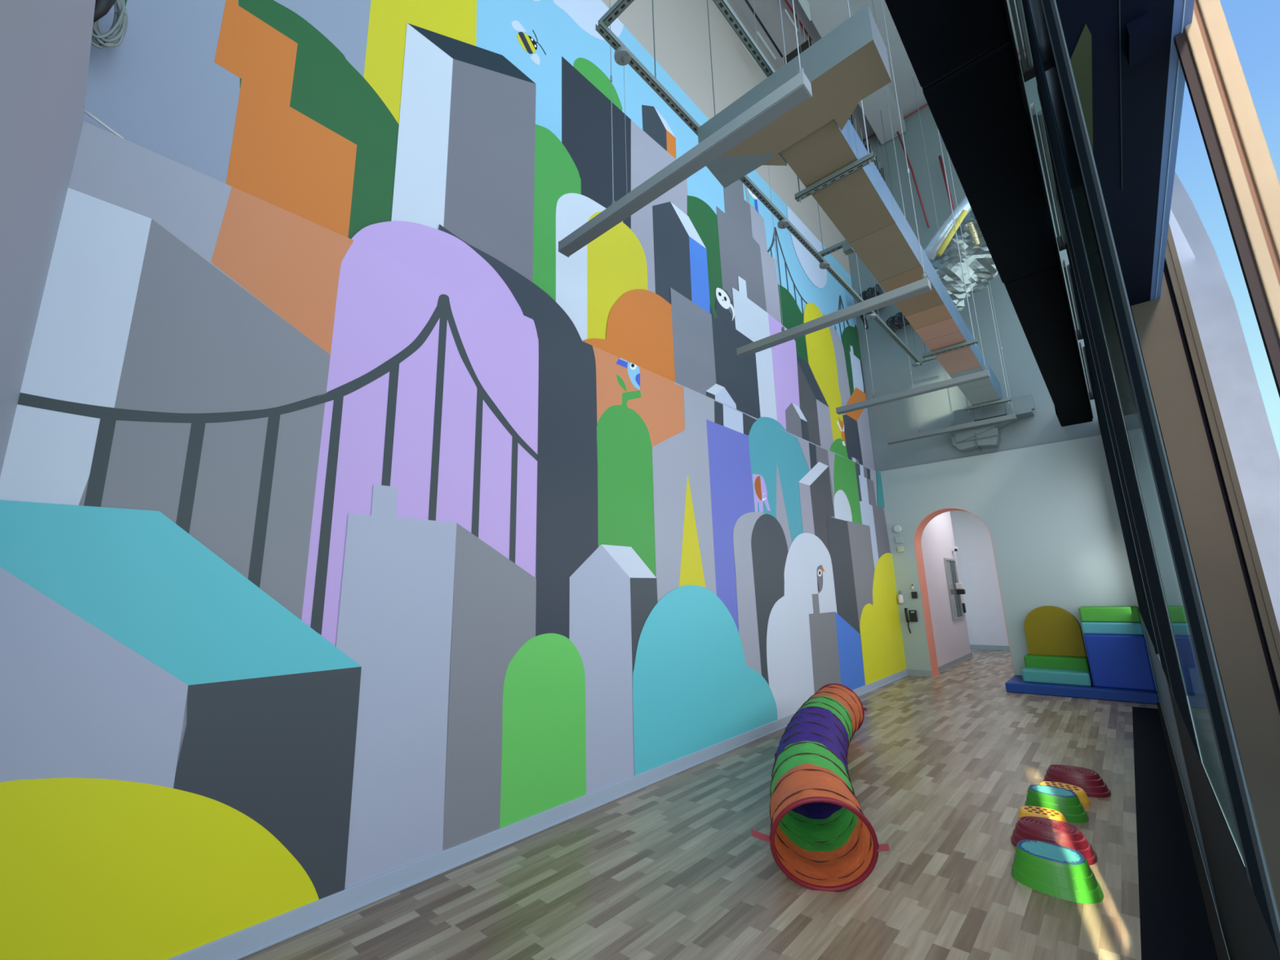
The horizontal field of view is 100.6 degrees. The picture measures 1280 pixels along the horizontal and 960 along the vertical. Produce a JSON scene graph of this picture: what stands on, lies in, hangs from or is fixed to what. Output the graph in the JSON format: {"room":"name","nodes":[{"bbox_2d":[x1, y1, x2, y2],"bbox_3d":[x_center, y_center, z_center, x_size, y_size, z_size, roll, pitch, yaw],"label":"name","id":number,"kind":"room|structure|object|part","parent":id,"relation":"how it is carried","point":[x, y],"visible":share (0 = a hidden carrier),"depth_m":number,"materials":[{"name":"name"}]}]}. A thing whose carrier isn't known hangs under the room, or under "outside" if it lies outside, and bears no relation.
{"room":"children's playroom","nodes":[
{"label":"children's playroom","id":0,"kind":"room"},
{"bbox_2d":[0,0,95,476],"bbox_3d":[-1.586,-2.974,1.718,2.035,9.120,0.190,-12,-16,41],"label":"wall","id":1,"kind":"structure","parent":0,"point":[45,45],"depth_m":1.18,"materials":[{"name":"paint"}]},
{"bbox_2d":[91,0,128,48],"bbox_3d":[-2.067,-1.819,2.068,0.116,0.308,0.109,-12,-16,41],"label":"cable bundle","id":2,"kind":"object","parent":1,"relation":"hanging from","point":[113,37],"visible":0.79,"depth_m":2.07,"materials":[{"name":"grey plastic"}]},
{"bbox_2d":[0,0,906,959],"bbox_3d":[0.631,-2.180,5.606,0.417,9.140,9.414,-12,-16,41],"label":"wall","id":3,"kind":"structure","parent":0,"point":[357,525],"depth_m":2.70,"materials":[{"name":"paint"}]},
{"bbox_2d":[84,109,124,138],"bbox_3d":[-2.050,-1.359,2.028,0.013,0.049,0.124,-11,-15,36],"label":"loose cable","id":4,"kind":"object","parent":3,"relation":"on","point":[85,111],"visible":0.84,"depth_m":2.03,"materials":[{"name":"white plastic"}]},
{"bbox_2d":[165,669,907,959],"bbox_3d":[0.961,2.200,4.577,0.026,0.088,8.844,-12,-16,41],"label":"baseboard","id":5,"kind":"structure","parent":3,"relation":"attached to","point":[237,945],"depth_m":2.50,"materials":[{"name":"paint"}]},
{"bbox_2d":[239,648,1215,959],"bbox_3d":[2.013,2.177,4.107,3.150,0.120,17.300,-12,-16,41],"label":"floor","id":6,"kind":"structure","parent":0,"point":[942,767],"depth_m":2.44,"materials":[{"name":"wood"}]},
{"bbox_2d":[751,683,889,892],"bbox_3d":[1.200,1.784,3.470,0.610,0.437,2.928,-6,-13,20],"label":"tunnel","id":7,"kind":"object","parent":6,"relation":"on","point":[811,779],"visible":1,"depth_m":2.62,"materials":[{"name":"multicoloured fabric"}]},
{"bbox_2d":[1017,805,1067,822],"bbox_3d":[2.151,1.804,2.841,0.216,0.066,0.162,-12,-16,41],"label":"stone","id":8,"kind":"object","parent":6,"relation":"on","point":[1025,811],"visible":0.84,"depth_m":2.83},
{"bbox_2d":[1010,816,1097,865],"bbox_3d":[1.987,1.729,2.574,0.330,0.108,0.257,-12,-16,41],"label":"stone","id":9,"kind":"object","parent":6,"relation":"on","point":[1063,833],"visible":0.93,"depth_m":2.53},
{"bbox_2d":[1024,784,1088,822],"bbox_3d":[2.322,1.805,2.983,0.286,0.116,0.211,-12,-16,41],"label":"stone","id":10,"kind":"object","parent":6,"relation":"on","point":[1066,802],"visible":0.95,"depth_m":2.92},
{"bbox_2d":[1011,840,1104,903],"bbox_3d":[1.771,1.662,2.281,0.316,0.126,0.247,-12,-16,41],"label":"toy","id":11,"kind":"object","parent":6,"relation":"on","point":[1058,871],"visible":1,"depth_m":2.21,"materials":[{"name":"green plastic"}]},
{"bbox_2d":[1040,781,1090,808],"bbox_3d":[2.504,1.855,3.148,0.239,0.078,0.177,-12,-16,41],"label":"stone","id":12,"kind":"object","parent":6,"relation":"on","point":[1084,800],"visible":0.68,"depth_m":3.10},
{"bbox_2d":[1043,764,1111,797],"bbox_3d":[2.718,1.872,3.327,0.330,0.110,0.241,-12,-16,41],"label":"stone","id":13,"kind":"object","parent":6,"relation":"on","point":[1088,780],"visible":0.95,"depth_m":3.25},
{"bbox_2d":[1004,675,1159,704],"bbox_3d":[5.138,2.437,6.225,1.337,0.106,0.745,-12,-16,41],"label":"foam mat","id":14,"kind":"object","parent":6,"relation":"on","point":[1015,684],"visible":0.79,"depth_m":5.94,"materials":[{"name":"plastic"}]},
{"bbox_2d":[1021,667,1092,686],"bbox_3d":[4.935,2.331,6.305,0.638,0.142,0.260,-12,-16,41],"label":"foam block","id":15,"kind":"object","parent":14,"relation":"on","point":[1062,677],"visible":1,"depth_m":6.21,"materials":[{"name":"teal leather"}]},
{"bbox_2d":[1023,653,1091,675],"bbox_3d":[5.132,2.307,6.534,0.616,0.277,0.328,-12,-16,41],"label":"foam block","id":16,"kind":"object","parent":14,"relation":"on","point":[1038,661],"visible":0.44,"depth_m":6.43,"materials":[{"name":"green leather"}]},
{"bbox_2d":[1023,605,1086,656],"bbox_3d":[5.193,1.891,6.694,0.566,0.596,0.130,-12,-16,41],"label":"arch","id":17,"kind":"object","parent":16,"relation":"on","point":[1050,630],"visible":1,"depth_m":6.64,"materials":[{"name":"yellow plastic"}]},
{"bbox_2d":[1083,634,1155,691],"bbox_3d":[5.480,2.052,6.084,0.520,0.567,0.590,-12,-16,41],"label":"foam block","id":18,"kind":"object","parent":14,"relation":"on","point":[1117,661],"visible":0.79,"depth_m":5.86,"materials":[{"name":"leather"}]},
{"bbox_2d":[1080,622,1143,635],"bbox_3d":[5.499,1.717,6.193,0.526,0.128,0.500,-12,-16,41],"label":"foam block","id":19,"kind":"object","parent":18,"relation":"on","point":[1088,628],"visible":0.78,"depth_m":6.01,"materials":[{"name":"teal leather"}]},
{"bbox_2d":[1078,605,1141,622],"bbox_3d":[5.529,1.578,6.261,0.526,0.168,0.400,-12,-16,41],"label":"foam block","id":20,"kind":"object","parent":19,"relation":"on","point":[1111,613],"visible":1,"depth_m":6.12,"materials":[{"name":"green plastic"}]},
{"bbox_2d":[1132,706,1217,959],"bbox_3d":[2.614,1.784,2.659,0.192,0.004,7.480,-12,-16,41],"label":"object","id":21,"kind":"structure","parent":6,"relation":"on","point":[1175,925],"depth_m":2.40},
{"bbox_2d":[731,0,1024,144],"bbox_3d":[1.721,-6.769,5.558,3.700,0.450,9.514,-12,-16,41],"label":"air duct","id":22,"kind":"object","parent":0,"point":[826,15],"depth_m":7.76,"materials":[{"name":"metal"}]},
{"bbox_2d":[558,0,812,257],"bbox_3d":[0.050,-4.375,3.482,1.658,5.720,0.086,-12,-16,41],"label":"pendant lamp","id":23,"kind":"object","parent":22,"relation":"hanging from","point":[797,90],"visible":1,"depth_m":2.72,"materials":[{"name":"metal"}]},
{"bbox_2d":[560,84,809,256],"bbox_3d":[0.124,-1.585,2.878,1.642,0.008,0.074,-12,-16,41],"label":"diffuser","id":24,"kind":"object","parent":23,"relation":"attached to","point":[796,95],"depth_m":2.73,"materials":[{"name":"grey metal"}]},
{"bbox_2d":[744,0,782,57],"bbox_3d":[1.345,-6.096,6.752,0.028,0.028,1.983,-12,-16,40],"label":"conduit","id":25,"kind":"object","parent":22,"relation":"attached to","point":[746,1],"visible":1,"depth_m":7.08,"materials":[{"name":"black metal"}]},
{"bbox_2d":[595,0,936,365],"bbox_3d":[2.327,-4.499,5.502,1.256,4.740,6.500,-12,-16,41],"label":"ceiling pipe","id":26,"kind":"object","parent":22,"relation":"hanging from","point":[620,6],"visible":0.79,"depth_m":4.17,"materials":[{"name":"metal"}]},
{"bbox_3d":[0.237,-2.734,2.679,1.255,0.042,0.041,-12,-16,41],"label":"cross rail","id":27,"kind":"part","parent":26,"relation":"part of","materials":[{"name":"metal"}]},
{"bbox_2d":[613,46,631,66],"bbox_3d":[-0.103,-2.521,3.175,0.100,0.055,0.100,-12,-16,41],"label":"junction box","id":28,"kind":"object","parent":26,"relation":"attached to","point":[622,55],"visible":1,"depth_m":3.16,"materials":[{"name":"grey metal"}]},
{"bbox_2d":[623,64,626,186],"bbox_3d":[-0.086,-2.056,3.114,0.003,0.940,0.003,-12,-16,41],"label":"hanging wire","id":29,"kind":"object","parent":28,"relation":"hanging from","point":[624,64],"visible":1,"depth_m":3.11,"materials":[{"name":"metal"}]},
{"bbox_3d":[0.041,-4.825,3.906,0.008,4.660,0.007,-1,-12,-3],"label":"threaded rod","id":30,"kind":"part","parent":26,"relation":"part of","materials":[{"name":"metal"}]},
{"bbox_3d":[0.509,-4.727,4.417,0.008,4.660,0.007,-1,-12,-3],"label":"threaded rod","id":31,"kind":"part","parent":26,"relation":"part of","materials":[{"name":"metal"}]},
{"bbox_2d":[712,0,775,77],"bbox_3d":[0.624,-2.639,3.163,0.041,0.042,1.190,-12,-16,41],"label":"rail","id":32,"kind":"object","parent":26,"relation":"attached to","point":[723,6],"visible":0.62,"depth_m":3.15,"materials":[{"name":"metal"}]},
{"bbox_2d":[777,218,789,228],"bbox_3d":[1.260,-2.235,4.663,0.100,0.055,0.100,-12,-16,41],"label":"junction box","id":33,"kind":"object","parent":26,"relation":"attached to","point":[784,223],"visible":1,"depth_m":4.64,"materials":[{"name":"grey metal"}]},
{"bbox_3d":[1.781,-4.460,5.803,0.008,4.660,0.007,-1,-12,-3],"label":"threaded rod","id":34,"kind":"part","parent":26,"relation":"part of","materials":[{"name":"silver metal"}]},
{"bbox_2d":[819,261,830,269],"bbox_3d":[1.830,-2.119,5.268,0.100,0.055,0.100,-12,-16,41],"label":"junction box","id":35,"kind":"object","parent":26,"relation":"attached to","point":[824,264],"visible":1,"depth_m":5.25,"materials":[{"name":"grey metal"}]},
{"bbox_3d":[1.910,-2.209,5.114,0.365,0.123,0.080,-12,-16,41],"label":"cross rail","id":36,"kind":"part","parent":26,"relation":"part of","materials":[{"name":"metal"}]},
{"bbox_3d":[2.852,-4.236,6.970,0.008,4.660,0.007,-1,-12,-3],"label":"threaded rod","id":37,"kind":"part","parent":26,"relation":"part of","materials":[{"name":"metal"}]},
{"bbox_2d":[866,313,875,319],"bbox_3d":[2.732,-1.922,6.287,0.100,0.055,0.100,-12,-16,41],"label":"junction box","id":38,"kind":"object","parent":26,"relation":"attached to","point":[871,316],"visible":1,"depth_m":6.27,"materials":[{"name":"grey metal"}]},
{"bbox_3d":[3.922,-4.011,8.138,0.007,4.660,0.008,-8,-14,26],"label":"threaded rod","id":39,"kind":"part","parent":26,"relation":"part of","materials":[{"name":"silver metal"}]},
{"bbox_2d":[911,362,919,367],"bbox_3d":[3.985,-1.655,7.674,0.100,0.055,0.100,-12,-16,41],"label":"junction box","id":40,"kind":"object","parent":26,"relation":"attached to","point":[915,364],"visible":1,"depth_m":7.65,"materials":[{"name":"grey metal"}]},
{"bbox_3d":[4.231,-1.762,7.655,0.405,0.042,0.041,-12,-16,41],"label":"cross rail","id":41,"kind":"part","parent":26,"relation":"part of","materials":[{"name":"metal"}]},
{"bbox_2d":[783,0,812,40],"bbox_3d":[1.869,-6.457,7.039,0.041,0.028,1.754,-12,-16,41],"label":"conduit","id":42,"kind":"object","parent":22,"relation":"attached to","point":[785,1],"visible":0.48,"depth_m":7.36,"materials":[{"name":"metal"}]},
{"bbox_2d":[778,0,875,202],"bbox_3d":[1.306,-4.567,4.299,0.563,5.064,0.044,-12,-16,41],"label":"hanger","id":43,"kind":"object","parent":22,"relation":"hanging from","point":[868,158],"visible":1,"depth_m":3.76,"materials":[{"name":"metal"}]},
{"bbox_3d":[1.119,-4.527,4.463,0.021,5.064,0.021,-12,-16,41],"label":"threaded rod","id":44,"kind":"part","parent":43,"relation":"part of","materials":[{"name":"metal"}]},
{"bbox_3d":[1.493,-4.607,4.135,0.021,5.064,0.021,-12,-16,41],"label":"threaded rod","id":45,"kind":"part","parent":43,"relation":"part of","materials":[{"name":"metal"}]},
{"bbox_2d":[736,0,931,358],"bbox_3d":[1.456,-4.075,5.040,1.623,5.720,0.086,-12,-16,41],"label":"pendant lamp","id":46,"kind":"object","parent":22,"relation":"hanging from","point":[922,286],"visible":1,"depth_m":4.33,"materials":[{"name":"metal"}]},
{"bbox_2d":[737,285,929,357],"bbox_3d":[1.529,-1.284,4.436,1.607,0.008,0.074,-12,-16,41],"label":"diffuser","id":47,"kind":"object","parent":46,"relation":"attached to","point":[917,290],"depth_m":4.34,"materials":[{"name":"grey metal"}]},
{"bbox_2d":[697,0,1035,453],"bbox_3d":[3.212,-3.303,6.925,2.085,5.458,8.278,-12,-16,41],"label":"air duct","id":48,"kind":"object","parent":22,"relation":"hanging from","point":[817,138],"visible":0.72,"depth_m":3.82,"materials":[{"name":"metal"}]},
{"bbox_2d":[885,311,910,332],"bbox_3d":[4.119,-2.527,8.428,0.397,0.311,0.258,-12,-16,41],"label":"duct","id":49,"kind":"object","parent":48,"relation":"attached to","point":[895,322],"visible":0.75,"depth_m":8.38,"materials":[{"name":"metal"}]},
{"bbox_2d":[929,209,997,311],"bbox_3d":[4.304,-2.934,7.005,1.554,1.411,0.927,-12,-16,41],"label":"duct","id":50,"kind":"object","parent":48,"relation":"attached to","point":[982,268],"visible":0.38,"depth_m":6.75,"materials":[{"name":"metal"}]},
{"bbox_2d":[924,195,971,261],"bbox_3d":[3.841,-3.125,6.637,0.678,0.719,0.259,-12,-16,41],"label":"tube","id":51,"kind":"object","parent":50,"relation":"attached to","point":[931,251],"depth_m":6.59,"materials":[{"name":"silver metal"}]},
{"bbox_3d":[3.817,-3.022,6.510,0.400,0.466,0.069,-12,-16,41],"label":"insulation edge","id":52,"kind":"part","parent":51,"relation":"part of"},
{"bbox_2d":[967,222,980,246],"bbox_3d":[4.096,-3.014,6.526,0.093,0.327,0.068,-12,-16,41],"label":"flexible hose","id":53,"kind":"object","parent":50,"relation":"hanging from","point":[973,233],"visible":1,"depth_m":6.50,"materials":[{"name":"metal"}]},
{"bbox_2d":[835,151,990,414],"bbox_3d":[3.002,-3.750,6.726,1.623,5.720,0.086,-12,-16,41],"label":"pendant lamp","id":54,"kind":"object","parent":22,"relation":"hanging from","point":[982,375],"visible":0.93,"depth_m":6.03,"materials":[{"name":"metal"}]},
{"bbox_2d":[837,375,989,414],"bbox_3d":[3.075,-0.960,6.121,1.607,0.008,0.074,-12,-16,41],"label":"diffuser","id":55,"kind":"object","parent":54,"relation":"attached to","point":[975,378],"depth_m":6.06,"materials":[{"name":"grey metal"}]},
{"bbox_2d":[897,131,929,227],"bbox_3d":[4.441,-5.041,8.723,0.285,2.184,0.028,-12,-16,41],"label":"conduit","id":56,"kind":"object","parent":22,"relation":"attached to","point":[898,133],"visible":0.79,"depth_m":8.65,"materials":[{"name":"red metal"}]},
{"bbox_2d":[871,0,978,359],"bbox_3d":[3.325,-4.012,6.384,0.536,5.370,0.044,-12,-16,41],"label":"hanger","id":57,"kind":"object","parent":22,"relation":"hanging from","point":[975,341],"visible":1,"depth_m":5.91,"materials":[{"name":"metal"}]},
{"bbox_3d":[3.148,-3.974,6.539,0.021,5.370,0.021,-12,-16,41],"label":"threaded rod","id":58,"kind":"part","parent":57,"relation":"part of","materials":[{"name":"metal"}]},
{"bbox_3d":[3.501,-4.050,6.229,0.021,5.370,0.021,-12,-16,41],"label":"threaded rod","id":59,"kind":"part","parent":57,"relation":"part of","materials":[{"name":"metal"}]},
{"bbox_2d":[861,49,1025,142],"bbox_3d":[4.817,-6.187,8.644,2.501,0.068,0.042,-12,-16,41],"label":"conduit","id":60,"kind":"object","parent":22,"relation":"attached to","point":[926,104],"visible":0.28,"depth_m":8.88,"materials":[{"name":"red metal"}]},
{"bbox_2d":[938,155,954,210],"bbox_3d":[4.790,-4.476,8.254,0.110,1.346,0.040,-12,-16,41],"label":"conduit","id":61,"kind":"object","parent":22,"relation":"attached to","point":[940,156],"visible":0.58,"depth_m":8.30,"materials":[{"name":"metal"}]},
{"bbox_2d":[876,135,1017,444],"bbox_3d":[4.307,-3.471,8.175,1.628,5.720,0.086,-12,-16,41],"label":"pendant lamp","id":62,"kind":"object","parent":22,"relation":"hanging from","point":[1012,416],"visible":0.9,"depth_m":7.49,"materials":[{"name":"metal"}]},
{"bbox_2d":[888,417,1015,444],"bbox_3d":[4.381,-0.681,7.570,1.612,0.008,0.074,-12,-16,41],"label":"diffuser","id":63,"kind":"object","parent":62,"relation":"attached to","point":[1001,420],"depth_m":7.52,"materials":[{"name":"grey metal"}]},
{"bbox_2d":[912,77,1011,412],"bbox_3d":[4.556,-3.674,7.656,0.519,5.557,0.044,-12,-16,41],"label":"hanger","id":64,"kind":"object","parent":22,"relation":"hanging from","point":[967,408],"visible":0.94,"depth_m":7.15,"materials":[{"name":"metal"}]},
{"bbox_3d":[4.386,-3.637,7.805,0.021,5.557,0.021,-12,-16,41],"label":"threaded rod","id":65,"kind":"part","parent":64,"relation":"part of","materials":[{"name":"metal"}]},
{"bbox_3d":[4.726,-3.710,7.507,0.021,5.557,0.021,-12,-16,41],"label":"threaded rod","id":66,"kind":"part","parent":64,"relation":"part of","materials":[{"name":"metal"}]},
{"bbox_2d":[920,511,970,666],"bbox_3d":[5.097,1.579,9.092,0.140,3.000,2.426,-12,-16,41],"label":"wall","id":67,"kind":"structure","parent":0,"point":[951,637],"depth_m":8.84,"materials":[{"name":"paint"}]},
{"bbox_2d":[943,557,964,620],"bbox_3d":[5.549,1.917,9.398,0.025,1.045,0.760,-12,-16,41],"label":"window","id":68,"kind":"structure","parent":67,"relation":"in","point":[957,611],"depth_m":9.37,"materials":[{"name":"clear glass"}]},
{"bbox_2d":[951,546,958,551],"bbox_3d":[5.792,1.273,9.784,0.100,0.084,0.095,-12,-16,41],"label":"security camera","id":69,"kind":"object","parent":67,"relation":"attached to","point":[953,548],"visible":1,"depth_m":9.76,"materials":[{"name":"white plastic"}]},
{"bbox_2d":[955,582,965,594],"bbox_3d":[5.726,1.942,9.513,0.130,0.200,0.120,-12,-16,41],"label":"hand sanitizer","id":70,"kind":"object","parent":67,"relation":"attached to","point":[959,586],"visible":0.97,"depth_m":9.47,"materials":[{"name":"white plastic"}]},
{"bbox_2d":[961,603,966,613],"bbox_3d":[5.901,2.332,9.686,0.040,0.170,0.080,-12,-16,41],"label":"wall switch","id":71,"kind":"object","parent":67,"relation":"attached to","point":[963,604],"visible":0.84,"depth_m":9.66,"materials":[{"name":"black plastic"}]},
{"bbox_2d":[937,644,1009,673],"bbox_3d":[5.873,3.052,9.107,2.100,0.088,3.891,-12,-16,41],"label":"baseboard","id":72,"kind":"structure","parent":67,"relation":"attached to","point":[949,664],"depth_m":9.39,"materials":[{"name":"grey"}]},
{"bbox_2d":[950,511,1008,645],"bbox_3d":[7.671,1.809,10.467,3.400,3.000,0.150,-12,-16,41],"label":"wall","id":73,"kind":"structure","parent":0,"point":[984,615],"depth_m":10.94,"materials":[{"name":"paint"}]},
{"bbox_2d":[848,46,1186,695],"bbox_3d":[4.994,-1.799,7.943,3.535,9.120,0.346,-12,-16,41],"label":"wall","id":74,"kind":"structure","parent":0,"point":[1049,512],"depth_m":7.60,"materials":[{"name":"paint"}]},
{"bbox_2d":[859,284,884,314],"bbox_3d":[3.815,-2.962,8.722,0.362,0.416,0.396,-12,-16,41],"label":"duct","id":75,"kind":"object","parent":74,"relation":"attached to","point":[869,293],"visible":0.42,"depth_m":8.60,"materials":[{"name":"metal"}]},
{"bbox_2d":[859,314,868,328],"bbox_3d":[3.626,-2.573,8.613,0.118,0.282,0.060,-12,-16,41],"label":"cable","id":76,"kind":"object","parent":75,"relation":"hanging from","point":[863,319],"visible":0.64,"depth_m":8.58,"materials":[{"name":"black metal"}]},
{"bbox_2d":[893,524,902,533],"bbox_3d":[3.943,0.750,8.148,0.124,0.124,0.050,-12,-16,41],"label":"fire alarm","id":77,"kind":"object","parent":74,"relation":"attached to","point":[897,529],"visible":1,"depth_m":8.13,"materials":[{"name":"white plastic"}]},
{"bbox_2d":[894,536,902,543],"bbox_3d":[3.954,0.915,8.119,0.100,0.095,0.030,-12,-16,41],"label":"wall plate","id":78,"kind":"object","parent":74,"relation":"attached to","point":[898,540],"visible":1,"depth_m":8.11,"materials":[{"name":"paint"}]},
{"bbox_2d":[897,591,903,603],"bbox_3d":[3.905,1.752,7.964,0.075,0.185,0.088,-12,-16,41],"label":"soap dispenser","id":79,"kind":"object","parent":74,"relation":"attached to","point":[900,599],"visible":1,"depth_m":7.93,"materials":[{"name":"white plastic"}]},
{"bbox_2d":[897,546,904,551],"bbox_3d":[3.960,1.049,8.078,0.090,0.085,0.045,-12,-16,41],"label":"thermostat","id":80,"kind":"object","parent":74,"relation":"attached to","point":[900,548],"visible":1,"depth_m":8.06,"materials":[{"name":"beige plastic"}]},
{"bbox_2d":[904,608,917,633],"bbox_3d":[4.001,2.069,7.829,0.161,0.367,0.074,-7,-13,23],"label":"telephone","id":81,"kind":"object","parent":74,"relation":"attached to","point":[913,613],"visible":1,"depth_m":7.82,"materials":[{"name":"black plastic"}]},
{"bbox_2d":[911,584,917,598],"bbox_3d":[4.056,1.649,7.870,0.070,0.200,0.050,-12,-16,41],"label":"card reader","id":82,"kind":"object","parent":74,"relation":"attached to","point":[914,594],"visible":1,"depth_m":7.85,"materials":[{"name":"black plastic"}]},
{"bbox_2d":[1008,0,1035,82],"bbox_3d":[1.057,-1.709,1.572,0.046,0.070,1.430,-12,-16,41],"label":"track","id":83,"kind":"object","parent":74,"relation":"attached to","point":[1026,62],"visible":0.7,"depth_m":1.95,"materials":[{"name":"black metal"}]},
{"bbox_3d":[1.031,-1.715,1.564,0.012,0.060,1.380,-12,-16,41],"label":"rail","id":84,"kind":"part","parent":83,"relation":"part of","materials":[{"name":"metal"}]},
{"bbox_2d":[906,669,1156,688],"bbox_3d":[4.899,2.607,6.934,2.679,0.088,0.020,-12,-16,41],"label":"baseboard","id":85,"kind":"structure","parent":74,"relation":"attached to","point":[910,672],"depth_m":7.68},
{"bbox_2d":[1030,102,1066,251],"bbox_3d":[2.101,-1.490,2.711,0.046,0.070,1.250,-12,-16,41],"label":"track","id":86,"kind":"object","parent":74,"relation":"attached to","point":[1061,240],"visible":0.8,"depth_m":2.60,"materials":[{"name":"black metal"}]},
{"bbox_2d":[1062,258,1083,340],"bbox_3d":[3.139,-1.272,3.842,0.046,0.070,1.350,-12,-16,41],"label":"track","id":87,"kind":"object","parent":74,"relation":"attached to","point":[1079,333],"visible":0.75,"depth_m":3.74,"materials":[{"name":"black metal"}]},
{"bbox_2d":[1070,23,1093,152],"bbox_3d":[1.871,-1.558,2.238,0.074,0.003,0.904,-12,-16,41],"label":"trim","id":88,"kind":"structure","parent":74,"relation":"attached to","point":[1081,60],"depth_m":2.08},
{"bbox_2d":[1078,342,1093,399],"bbox_3d":[4.327,-1.023,5.137,0.046,0.070,1.700,-12,-16,41],"label":"track","id":89,"kind":"object","parent":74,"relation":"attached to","point":[1091,393],"visible":0.73,"depth_m":5.00,"materials":[{"name":"black metal"}]},
{"bbox_2d":[1027,0,1174,306],"bbox_3d":[2.845,-1.426,3.215,0.378,0.100,9.300,-12,-16,41],"label":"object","id":90,"kind":"structure","parent":74,"relation":"attached to","point":[1131,211],"depth_m":2.28,"materials":[{"name":"metal"}]},
{"bbox_2d":[884,0,1093,426],"bbox_3d":[2.468,-1.482,3.414,0.322,0.326,9.070,-12,-16,41],"label":"ceiling beam","id":91,"kind":"structure","parent":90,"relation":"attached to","point":[962,55],"depth_m":2.45,"materials":[{"name":"metal"}]},
{"bbox_3d":[0.337,-1.932,1.090,0.297,0.320,2.688,-12,-16,41],"label":"casing","id":92,"kind":"part","parent":91,"relation":"part of","materials":[{"name":"black metal"}]},
{"bbox_3d":[1.873,-1.607,2.764,0.297,0.326,1.878,-12,-16,41],"label":"casing","id":93,"kind":"part","parent":91,"relation":"part of","materials":[{"name":"black metal"}]},
{"bbox_3d":[3.765,-1.214,4.825,0.292,0.320,3.748,-12,-16,41],"label":"casing","id":94,"kind":"part","parent":91,"relation":"part of","materials":[{"name":"black metal"}]},
{"bbox_3d":[2.560,-1.520,3.289,0.012,0.270,9.000,-12,-16,41],"label":"rail","id":95,"kind":"part","parent":91,"relation":"part of","materials":[{"name":"black metal"}]},
{"bbox_3d":[5.251,-0.902,6.458,0.310,0.316,0.688,-12,-16,41],"label":"casing","id":96,"kind":"part","parent":91,"relation":"part of","materials":[{"name":"metal"}]},
{"bbox_2d":[1118,0,1122,190],"bbox_3d":[1.410,-1.690,1.568,0.004,0.006,3.100,-12,-16,41],"label":"trim","id":97,"kind":"structure","parent":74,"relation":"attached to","point":[1119,6],"depth_m":2.12,"materials":[{"name":"black metal"}]},
{"bbox_2d":[1126,12,1152,66],"bbox_3d":[1.816,-1.599,1.936,0.060,0.050,0.160,-12,-16,41],"label":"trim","id":98,"kind":"structure","parent":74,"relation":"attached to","point":[1139,31],"depth_m":1.91,"materials":[{"name":"black metal"}]},
{"bbox_2d":[1150,0,1194,300],"bbox_3d":[3.005,-1.441,3.071,0.052,0.060,9.300,-12,-16,41],"label":"window frame","id":99,"kind":"structure","parent":74,"relation":"attached to","point":[1178,4],"depth_m":2.41,"materials":[{"name":"blue metal"}]},
{"bbox_2d":[1022,0,1279,959],"bbox_3d":[3.215,0.312,3.463,0.128,3.190,7.955,-12,-16,41],"label":"window","id":100,"kind":"structure","parent":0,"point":[1172,614],"depth_m":0.98,"materials":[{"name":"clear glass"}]},
{"bbox_3d":[2.404,-0.300,2.663,0.096,2.290,0.460,-12,-16,41],"label":"pane","id":101,"kind":"part","parent":100,"relation":"part of","materials":[{"name":"clear glass"}]},
{"bbox_3d":[1.617,-0.449,1.879,0.002,2.290,1.620,-12,-16,41],"label":"frame","id":102,"kind":"part","parent":100,"relation":"part of","materials":[{"name":"black metal"}]},
{"bbox_3d":[4.237,0.085,4.664,0.100,2.290,4.900,-12,-16,41],"label":"frame","id":103,"kind":"part","parent":100,"relation":"part of","materials":[{"name":"black metal"}]},
{"bbox_3d":[3.940,1.573,4.033,0.002,0.870,5.800,-12,-16,41],"label":"sill panel","id":104,"kind":"part","parent":100,"relation":"part of","materials":[{"name":"black metal"}]},
{"bbox_3d":[1.571,1.076,1.450,0.002,0.870,1.280,-12,-16,41],"label":"sill panel","id":105,"kind":"part","parent":100,"relation":"part of","materials":[{"name":"black metal"}]},
{"bbox_3d":[0.868,0.929,0.684,0.002,0.870,0.820,-12,-16,41],"label":"sill panel","id":106,"kind":"part","parent":100,"relation":"part of","materials":[{"name":"black metal"}]},
{"label":"outside","id":107,"kind":"structure","parent":0,"visible":0},
{"bbox_2d":[1130,171,1279,920],"bbox_3d":[3.878,0.946,3.305,0.482,6.850,0.360,-12,-16,41],"label":"stone facade","id":108,"kind":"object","parent":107,"point":[1224,460],"visible":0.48,"depth_m":3.41,"materials":[{"name":"beige stone"}]},
{"bbox_3d":[3.888,1.162,3.241,0.063,6.400,0.340,-12,-16,41],"label":"edge moulding","id":109,"kind":"part","parent":108,"relation":"part of","materials":[{"name":"beige stone"}]},
{"bbox_3d":[4.001,1.036,3.203,0.195,6.625,0.320,-12,-16,41],"label":"weathered panel","id":110,"kind":"part","parent":108,"relation":"part of","materials":[{"name":"brown stone"}]},
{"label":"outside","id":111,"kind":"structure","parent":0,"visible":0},
{"bbox_2d":[1173,0,1279,397],"bbox_3d":[2.091,-0.451,1.718,0.120,8.000,0.220,-12,-16,41],"label":"stone pier","id":112,"kind":"structure","parent":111,"point":[1247,183],"depth_m":1.78,"materials":[{"name":"beige stone"}]}
]}

